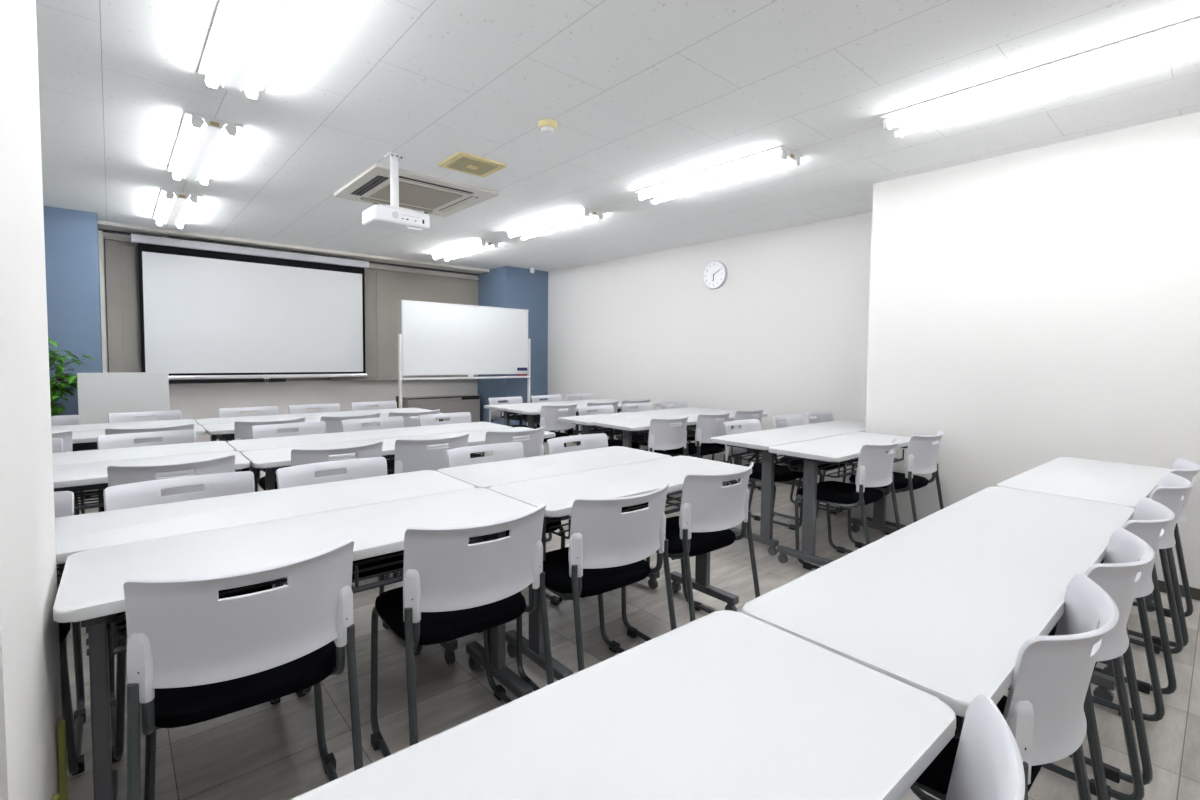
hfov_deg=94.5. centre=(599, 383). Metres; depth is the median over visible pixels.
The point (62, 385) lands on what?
potted plant
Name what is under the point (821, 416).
chair
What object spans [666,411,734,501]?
chair
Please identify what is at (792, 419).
chair
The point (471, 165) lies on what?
vent grille
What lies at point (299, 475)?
chair
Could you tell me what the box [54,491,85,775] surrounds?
chair
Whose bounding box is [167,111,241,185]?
ceiling light
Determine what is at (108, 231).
trim
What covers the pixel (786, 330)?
wall
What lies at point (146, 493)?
chair
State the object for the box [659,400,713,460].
chair
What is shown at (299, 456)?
chair
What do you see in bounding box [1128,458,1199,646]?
chair
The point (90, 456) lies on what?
meeting table
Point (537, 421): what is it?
wire shelf
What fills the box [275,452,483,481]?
wire shelf
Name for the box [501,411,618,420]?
wire shelf
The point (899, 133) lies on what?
socket
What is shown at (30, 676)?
wall
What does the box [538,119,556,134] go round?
smoke detector
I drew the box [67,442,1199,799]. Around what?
floor
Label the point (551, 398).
chair
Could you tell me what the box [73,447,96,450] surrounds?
wire shelf
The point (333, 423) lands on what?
chair
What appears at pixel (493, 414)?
chair
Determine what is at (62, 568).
wire shelf
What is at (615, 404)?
chair
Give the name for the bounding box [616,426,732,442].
wire shelf
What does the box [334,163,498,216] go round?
air conditioner
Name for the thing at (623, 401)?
chair
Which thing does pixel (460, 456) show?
chair
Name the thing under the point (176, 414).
chair
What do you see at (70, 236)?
wall
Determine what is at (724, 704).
meeting table
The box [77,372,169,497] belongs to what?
lectern
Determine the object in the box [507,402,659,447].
meeting table
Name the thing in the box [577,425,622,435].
wire shelf
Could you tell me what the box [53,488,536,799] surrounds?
meeting table
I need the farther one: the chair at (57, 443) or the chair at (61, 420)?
the chair at (61, 420)
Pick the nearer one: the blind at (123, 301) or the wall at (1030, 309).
the wall at (1030, 309)
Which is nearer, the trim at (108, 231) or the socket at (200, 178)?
the socket at (200, 178)
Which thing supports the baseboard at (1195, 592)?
attached to the wall at (1030, 309)
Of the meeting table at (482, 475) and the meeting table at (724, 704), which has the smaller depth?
the meeting table at (724, 704)
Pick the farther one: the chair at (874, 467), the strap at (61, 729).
the chair at (874, 467)
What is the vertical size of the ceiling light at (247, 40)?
0.066 m
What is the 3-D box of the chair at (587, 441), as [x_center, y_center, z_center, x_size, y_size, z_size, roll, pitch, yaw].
[-0.011,0.695,3.066,0.454,0.773,0.508,-2,4,-41]
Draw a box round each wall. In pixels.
[0,0,61,799]
[43,206,102,415]
[103,232,477,441]
[477,266,547,430]
[547,212,871,482]
[865,111,1199,588]
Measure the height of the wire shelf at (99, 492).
0.077 m
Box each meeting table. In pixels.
[51,419,197,450]
[52,441,234,465]
[53,451,249,509]
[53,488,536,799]
[55,470,474,664]
[72,425,205,451]
[195,408,431,440]
[202,413,449,441]
[227,422,512,491]
[241,427,554,587]
[290,610,955,799]
[437,446,671,588]
[484,399,622,438]
[488,456,751,680]
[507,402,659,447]
[558,407,724,457]
[596,410,767,487]
[710,420,865,555]
[742,487,1134,738]
[768,432,910,565]
[997,457,1170,675]
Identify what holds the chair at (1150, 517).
on the floor
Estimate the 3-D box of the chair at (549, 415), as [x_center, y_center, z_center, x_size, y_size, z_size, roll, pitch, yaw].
[-0.495,0.575,5.516,0.454,0.773,0.508,-2,4,-41]
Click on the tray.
(468, 377)
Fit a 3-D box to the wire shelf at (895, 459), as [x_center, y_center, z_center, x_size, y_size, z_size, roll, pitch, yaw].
[1.574,0.475,3.493,0.887,0.077,0.319,-2,4,-40]
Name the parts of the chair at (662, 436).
seat, backrest, sled leg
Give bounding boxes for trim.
[97,220,489,372]
[98,229,478,275]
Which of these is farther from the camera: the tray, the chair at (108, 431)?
the tray
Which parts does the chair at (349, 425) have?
backrest, seat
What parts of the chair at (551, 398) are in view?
backrest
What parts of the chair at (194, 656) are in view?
sled leg, backrest, seat, sled leg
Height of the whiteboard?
1.883 m
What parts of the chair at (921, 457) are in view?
sled leg, seat, sled leg, backrest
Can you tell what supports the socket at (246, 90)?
attached to the ceiling light at (247, 40)
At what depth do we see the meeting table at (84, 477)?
2.49 m
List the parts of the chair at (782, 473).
backrest, sled leg, seat, sled leg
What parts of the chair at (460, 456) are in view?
backrest, seat, sled leg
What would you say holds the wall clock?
attached to the wall at (786, 330)
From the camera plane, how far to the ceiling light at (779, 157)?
3.76 m
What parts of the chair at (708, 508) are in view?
sled leg, seat, backrest, sled leg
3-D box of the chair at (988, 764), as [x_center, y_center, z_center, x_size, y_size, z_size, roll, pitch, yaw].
[0.248,0.806,0.765,0.454,0.773,0.508,-2,4,-41]
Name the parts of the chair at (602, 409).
backrest, seat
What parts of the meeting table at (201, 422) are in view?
leg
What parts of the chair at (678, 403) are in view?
backrest, seat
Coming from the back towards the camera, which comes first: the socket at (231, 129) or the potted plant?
the potted plant
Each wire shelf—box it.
[57,565,63,590]
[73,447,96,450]
[74,489,103,509]
[110,537,494,654]
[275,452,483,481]
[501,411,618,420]
[524,415,539,424]
[546,483,728,538]
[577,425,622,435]
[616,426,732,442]
[731,447,799,464]
[788,449,903,477]
[953,716,964,738]
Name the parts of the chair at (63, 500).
backrest, seat, sled leg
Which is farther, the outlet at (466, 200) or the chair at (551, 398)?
the chair at (551, 398)
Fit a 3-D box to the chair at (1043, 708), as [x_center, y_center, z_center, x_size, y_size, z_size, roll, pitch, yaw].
[0.758,0.790,1.202,0.454,0.773,0.508,-2,4,-41]
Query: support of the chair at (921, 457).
on the floor
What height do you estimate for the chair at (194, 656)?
0.773 m
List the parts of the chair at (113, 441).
sled leg, backrest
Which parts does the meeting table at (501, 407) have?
leg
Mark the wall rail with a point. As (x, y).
(280, 379)
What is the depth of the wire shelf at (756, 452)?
3.63 m
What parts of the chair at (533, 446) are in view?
backrest, sled leg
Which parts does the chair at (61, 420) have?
backrest, sled leg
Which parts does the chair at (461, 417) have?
backrest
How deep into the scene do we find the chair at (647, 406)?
5.58 m
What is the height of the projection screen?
1.942 m
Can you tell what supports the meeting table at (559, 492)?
on the floor
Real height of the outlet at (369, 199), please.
0.018 m
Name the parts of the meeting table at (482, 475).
leg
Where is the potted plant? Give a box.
[48,338,95,415]
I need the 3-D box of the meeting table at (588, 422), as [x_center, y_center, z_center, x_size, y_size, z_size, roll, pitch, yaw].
[0.457,0.633,5.205,1.798,0.704,0.443,-2,4,-40]
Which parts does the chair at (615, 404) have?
seat, backrest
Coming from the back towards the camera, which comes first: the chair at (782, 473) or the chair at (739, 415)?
the chair at (739, 415)
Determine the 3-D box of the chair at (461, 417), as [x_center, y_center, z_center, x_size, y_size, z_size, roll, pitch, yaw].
[-1.099,0.629,4.252,0.454,0.773,0.508,-2,4,-41]
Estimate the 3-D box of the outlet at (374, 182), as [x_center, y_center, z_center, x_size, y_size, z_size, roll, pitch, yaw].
[-1.717,-1.474,4.140,0.080,0.004,0.600,-2,4,-41]
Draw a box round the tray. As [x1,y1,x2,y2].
[402,376,529,379]
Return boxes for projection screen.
[131,233,368,383]
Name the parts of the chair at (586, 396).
backrest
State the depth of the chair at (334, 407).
5.13 m
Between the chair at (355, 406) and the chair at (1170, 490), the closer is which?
the chair at (1170, 490)
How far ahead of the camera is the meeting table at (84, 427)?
3.98 m
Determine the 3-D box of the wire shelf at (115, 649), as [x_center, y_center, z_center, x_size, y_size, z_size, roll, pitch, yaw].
[-0.779,0.539,1.664,1.025,0.077,0.344,-2,4,-40]
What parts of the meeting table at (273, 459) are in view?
leg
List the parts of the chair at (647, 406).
backrest, seat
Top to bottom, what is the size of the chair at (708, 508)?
0.773 m
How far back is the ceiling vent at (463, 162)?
3.68 m
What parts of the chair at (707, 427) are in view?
sled leg, seat, backrest, sled leg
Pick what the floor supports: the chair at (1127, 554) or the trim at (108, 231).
the chair at (1127, 554)
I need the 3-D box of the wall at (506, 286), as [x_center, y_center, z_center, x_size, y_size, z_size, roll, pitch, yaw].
[-1.325,-0.440,8.473,0.735,2.508,0.820,-2,4,-41]
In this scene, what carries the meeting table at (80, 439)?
on the floor
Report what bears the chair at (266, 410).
on the floor
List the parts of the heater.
panel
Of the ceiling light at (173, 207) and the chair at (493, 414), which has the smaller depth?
the ceiling light at (173, 207)
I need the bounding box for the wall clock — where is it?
[703,261,726,288]
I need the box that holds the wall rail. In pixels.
[169,378,285,383]
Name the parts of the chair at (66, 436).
backrest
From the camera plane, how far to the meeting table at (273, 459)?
3.12 m
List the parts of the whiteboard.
post, board frame, board panel, post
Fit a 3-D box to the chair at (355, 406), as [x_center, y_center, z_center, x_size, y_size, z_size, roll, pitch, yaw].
[-2.088,0.570,5.311,0.454,0.773,0.508,-2,4,-41]
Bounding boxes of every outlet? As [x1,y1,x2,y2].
[351,175,388,195]
[360,197,432,212]
[399,176,472,194]
[439,196,478,212]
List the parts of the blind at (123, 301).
head rail, ladder cord, rail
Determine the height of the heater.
0.625 m
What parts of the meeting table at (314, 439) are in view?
leg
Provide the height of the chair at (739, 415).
0.773 m
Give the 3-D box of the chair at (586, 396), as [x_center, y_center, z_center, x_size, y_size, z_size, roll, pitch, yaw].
[-0.126,0.519,6.794,0.454,0.773,0.508,-2,4,-41]
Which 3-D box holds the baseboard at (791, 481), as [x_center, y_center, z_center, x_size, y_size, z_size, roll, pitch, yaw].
[0.876,0.896,6.564,0.008,0.060,5.060,-2,4,-41]
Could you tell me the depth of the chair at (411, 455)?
3.06 m
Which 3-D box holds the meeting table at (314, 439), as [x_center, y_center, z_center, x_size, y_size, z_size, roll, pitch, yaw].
[-1.430,0.684,3.726,1.726,0.704,0.456,-2,4,-41]
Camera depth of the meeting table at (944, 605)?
1.25 m
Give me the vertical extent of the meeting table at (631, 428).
0.704 m
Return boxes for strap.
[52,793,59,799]
[57,719,67,799]
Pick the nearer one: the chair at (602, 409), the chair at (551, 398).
the chair at (602, 409)
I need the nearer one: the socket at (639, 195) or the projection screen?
the socket at (639, 195)
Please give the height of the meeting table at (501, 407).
0.704 m
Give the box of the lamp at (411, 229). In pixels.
[400,226,422,232]
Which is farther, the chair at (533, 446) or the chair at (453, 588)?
the chair at (533, 446)
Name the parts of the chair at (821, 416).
backrest, sled leg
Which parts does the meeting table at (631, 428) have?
leg, leg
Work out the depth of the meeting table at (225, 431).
3.95 m
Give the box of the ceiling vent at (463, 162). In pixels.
[438,152,505,176]
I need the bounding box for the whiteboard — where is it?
[398,300,530,425]
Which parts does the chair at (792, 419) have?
backrest, sled leg, seat, sled leg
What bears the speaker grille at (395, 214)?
attached to the projector
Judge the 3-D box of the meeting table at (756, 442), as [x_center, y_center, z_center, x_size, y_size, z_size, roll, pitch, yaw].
[1.545,0.697,4.073,1.798,0.704,0.453,-2,4,-40]
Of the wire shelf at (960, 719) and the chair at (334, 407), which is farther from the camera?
the chair at (334, 407)
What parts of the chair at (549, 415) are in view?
seat, backrest, sled leg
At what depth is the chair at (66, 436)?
3.22 m
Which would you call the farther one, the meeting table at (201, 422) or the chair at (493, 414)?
the chair at (493, 414)
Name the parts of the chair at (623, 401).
backrest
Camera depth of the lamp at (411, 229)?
3.59 m
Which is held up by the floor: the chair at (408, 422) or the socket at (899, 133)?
the chair at (408, 422)
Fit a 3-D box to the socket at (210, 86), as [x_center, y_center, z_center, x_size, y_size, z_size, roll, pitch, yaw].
[-1.775,-1.383,2.549,0.059,0.056,0.022,-2,4,-41]
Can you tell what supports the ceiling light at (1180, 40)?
attached to the ceiling
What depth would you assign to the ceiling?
2.82 m
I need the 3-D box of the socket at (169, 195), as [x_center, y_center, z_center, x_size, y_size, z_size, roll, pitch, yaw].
[-3.390,-1.485,4.385,0.059,0.056,0.022,-2,4,-41]
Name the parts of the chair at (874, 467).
sled leg, seat, sled leg, backrest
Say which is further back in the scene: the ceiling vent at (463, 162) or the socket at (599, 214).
the socket at (599, 214)
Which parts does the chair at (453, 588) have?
sled leg, seat, backrest, sled leg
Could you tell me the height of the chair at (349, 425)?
0.773 m
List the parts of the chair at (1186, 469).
sled leg, sled leg, backrest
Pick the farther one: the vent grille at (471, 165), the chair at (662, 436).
the chair at (662, 436)
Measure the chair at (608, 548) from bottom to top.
0.773 m
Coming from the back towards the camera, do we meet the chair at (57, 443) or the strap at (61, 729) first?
the chair at (57, 443)
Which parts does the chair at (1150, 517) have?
sled leg, sled leg, backrest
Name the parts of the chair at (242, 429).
backrest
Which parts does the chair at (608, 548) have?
sled leg, seat, backrest, sled leg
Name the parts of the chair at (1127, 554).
sled leg, seat, sled leg, backrest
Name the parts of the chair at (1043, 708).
sled leg, seat, backrest, sled leg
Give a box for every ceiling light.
[153,189,201,228]
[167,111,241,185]
[198,0,314,100]
[430,239,499,260]
[505,207,605,240]
[634,146,802,204]
[880,16,1199,138]
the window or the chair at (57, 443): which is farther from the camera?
the window
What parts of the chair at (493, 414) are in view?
backrest, seat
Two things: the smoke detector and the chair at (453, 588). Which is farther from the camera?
the smoke detector
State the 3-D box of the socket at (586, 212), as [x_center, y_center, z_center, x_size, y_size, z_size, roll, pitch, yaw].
[-0.105,-1.472,4.782,0.059,0.056,0.022,-2,4,-41]
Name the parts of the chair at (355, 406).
backrest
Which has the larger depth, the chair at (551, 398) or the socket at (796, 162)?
the chair at (551, 398)
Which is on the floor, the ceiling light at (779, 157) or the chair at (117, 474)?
the chair at (117, 474)
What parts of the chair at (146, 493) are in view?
sled leg, backrest, seat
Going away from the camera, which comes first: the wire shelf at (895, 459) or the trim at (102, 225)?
the wire shelf at (895, 459)
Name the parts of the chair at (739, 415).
seat, sled leg, backrest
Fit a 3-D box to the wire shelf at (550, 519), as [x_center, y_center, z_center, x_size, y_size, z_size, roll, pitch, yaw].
[0.144,0.511,2.434,0.945,0.077,0.344,-2,4,-40]
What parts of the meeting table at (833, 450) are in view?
leg, leg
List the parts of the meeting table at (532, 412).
leg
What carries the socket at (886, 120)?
attached to the ceiling light at (1180, 40)
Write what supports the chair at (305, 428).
on the floor
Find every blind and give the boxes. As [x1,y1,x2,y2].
[104,235,328,379]
[330,265,478,380]
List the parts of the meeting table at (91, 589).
leg, leg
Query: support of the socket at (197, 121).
attached to the ceiling light at (202, 142)
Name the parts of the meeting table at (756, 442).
leg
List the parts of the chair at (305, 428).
sled leg, seat, backrest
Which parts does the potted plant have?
stem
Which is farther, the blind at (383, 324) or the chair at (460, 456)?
the blind at (383, 324)
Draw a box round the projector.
[362,152,429,233]
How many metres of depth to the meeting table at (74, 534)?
1.86 m
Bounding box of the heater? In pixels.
[402,394,479,421]
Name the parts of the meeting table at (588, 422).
leg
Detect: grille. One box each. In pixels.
[369,181,462,208]
[392,211,398,218]
[446,157,497,174]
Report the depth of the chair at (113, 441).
3.19 m
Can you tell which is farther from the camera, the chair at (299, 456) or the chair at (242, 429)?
the chair at (242, 429)
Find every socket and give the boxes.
[165,191,174,199]
[189,196,197,203]
[191,115,203,128]
[198,177,207,185]
[205,74,219,89]
[224,124,236,136]
[243,86,257,100]
[583,209,589,216]
[597,212,602,219]
[637,193,642,200]
[779,149,787,159]
[793,156,799,166]
[883,117,890,130]
[895,130,902,138]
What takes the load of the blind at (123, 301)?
attached to the window
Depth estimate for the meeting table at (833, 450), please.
3.24 m
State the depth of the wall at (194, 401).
6.89 m
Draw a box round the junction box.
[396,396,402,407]
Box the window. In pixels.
[104,239,476,380]
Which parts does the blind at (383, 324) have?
rail, ladder cord, head rail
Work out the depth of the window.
6.89 m
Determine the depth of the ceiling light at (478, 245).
6.49 m
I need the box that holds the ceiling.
[36,0,1199,271]
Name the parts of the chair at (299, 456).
backrest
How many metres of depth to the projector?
3.54 m
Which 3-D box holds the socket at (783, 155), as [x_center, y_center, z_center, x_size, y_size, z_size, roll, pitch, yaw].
[1.125,-1.395,3.383,0.059,0.056,0.022,-2,4,-41]
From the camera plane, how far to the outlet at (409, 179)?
4.10 m
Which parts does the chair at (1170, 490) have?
sled leg, sled leg, backrest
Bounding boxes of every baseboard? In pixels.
[573,442,801,486]
[861,516,1199,600]
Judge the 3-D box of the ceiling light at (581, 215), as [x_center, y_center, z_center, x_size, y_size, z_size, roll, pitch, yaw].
[-0.452,-1.504,5.290,0.256,0.066,1.256,-2,4,-41]
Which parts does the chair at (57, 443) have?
backrest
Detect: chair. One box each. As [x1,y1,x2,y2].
[51,415,84,514]
[52,430,76,514]
[52,438,62,591]
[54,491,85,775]
[97,430,195,511]
[103,471,279,762]
[105,423,193,443]
[107,454,234,495]
[108,410,180,422]
[123,539,362,799]
[219,406,278,417]
[234,417,304,471]
[251,421,325,490]
[275,457,421,697]
[283,441,389,584]
[288,403,340,413]
[320,413,379,432]
[341,416,403,474]
[351,401,396,458]
[371,503,553,757]
[389,409,439,426]
[393,433,468,576]
[419,412,482,457]
[446,442,564,632]
[469,426,551,543]
[488,396,536,428]
[516,481,676,690]
[531,395,579,444]
[540,403,577,454]
[547,433,649,597]
[564,393,593,432]
[564,401,619,446]
[577,405,639,449]
[619,399,650,431]
[620,402,652,445]
[621,462,759,640]
[644,415,688,506]
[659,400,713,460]
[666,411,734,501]
[701,408,763,489]
[722,419,803,529]
[772,414,845,519]
[795,437,900,569]
[796,410,857,511]
[848,430,943,547]
[910,528,1154,799]
[913,574,1118,799]
[946,695,1024,799]
[1056,497,1174,785]
[1094,472,1192,694]
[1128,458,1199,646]
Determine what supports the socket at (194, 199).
attached to the ceiling light at (173, 207)
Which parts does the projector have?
ceiling plate, mount arm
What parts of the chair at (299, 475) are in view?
sled leg, backrest, seat, sled leg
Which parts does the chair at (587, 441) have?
backrest, seat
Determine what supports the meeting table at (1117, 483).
on the floor
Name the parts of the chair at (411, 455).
backrest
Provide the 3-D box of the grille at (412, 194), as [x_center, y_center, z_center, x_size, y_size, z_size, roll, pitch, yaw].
[-1.446,-1.478,4.377,0.540,0.009,0.540,-2,4,-41]

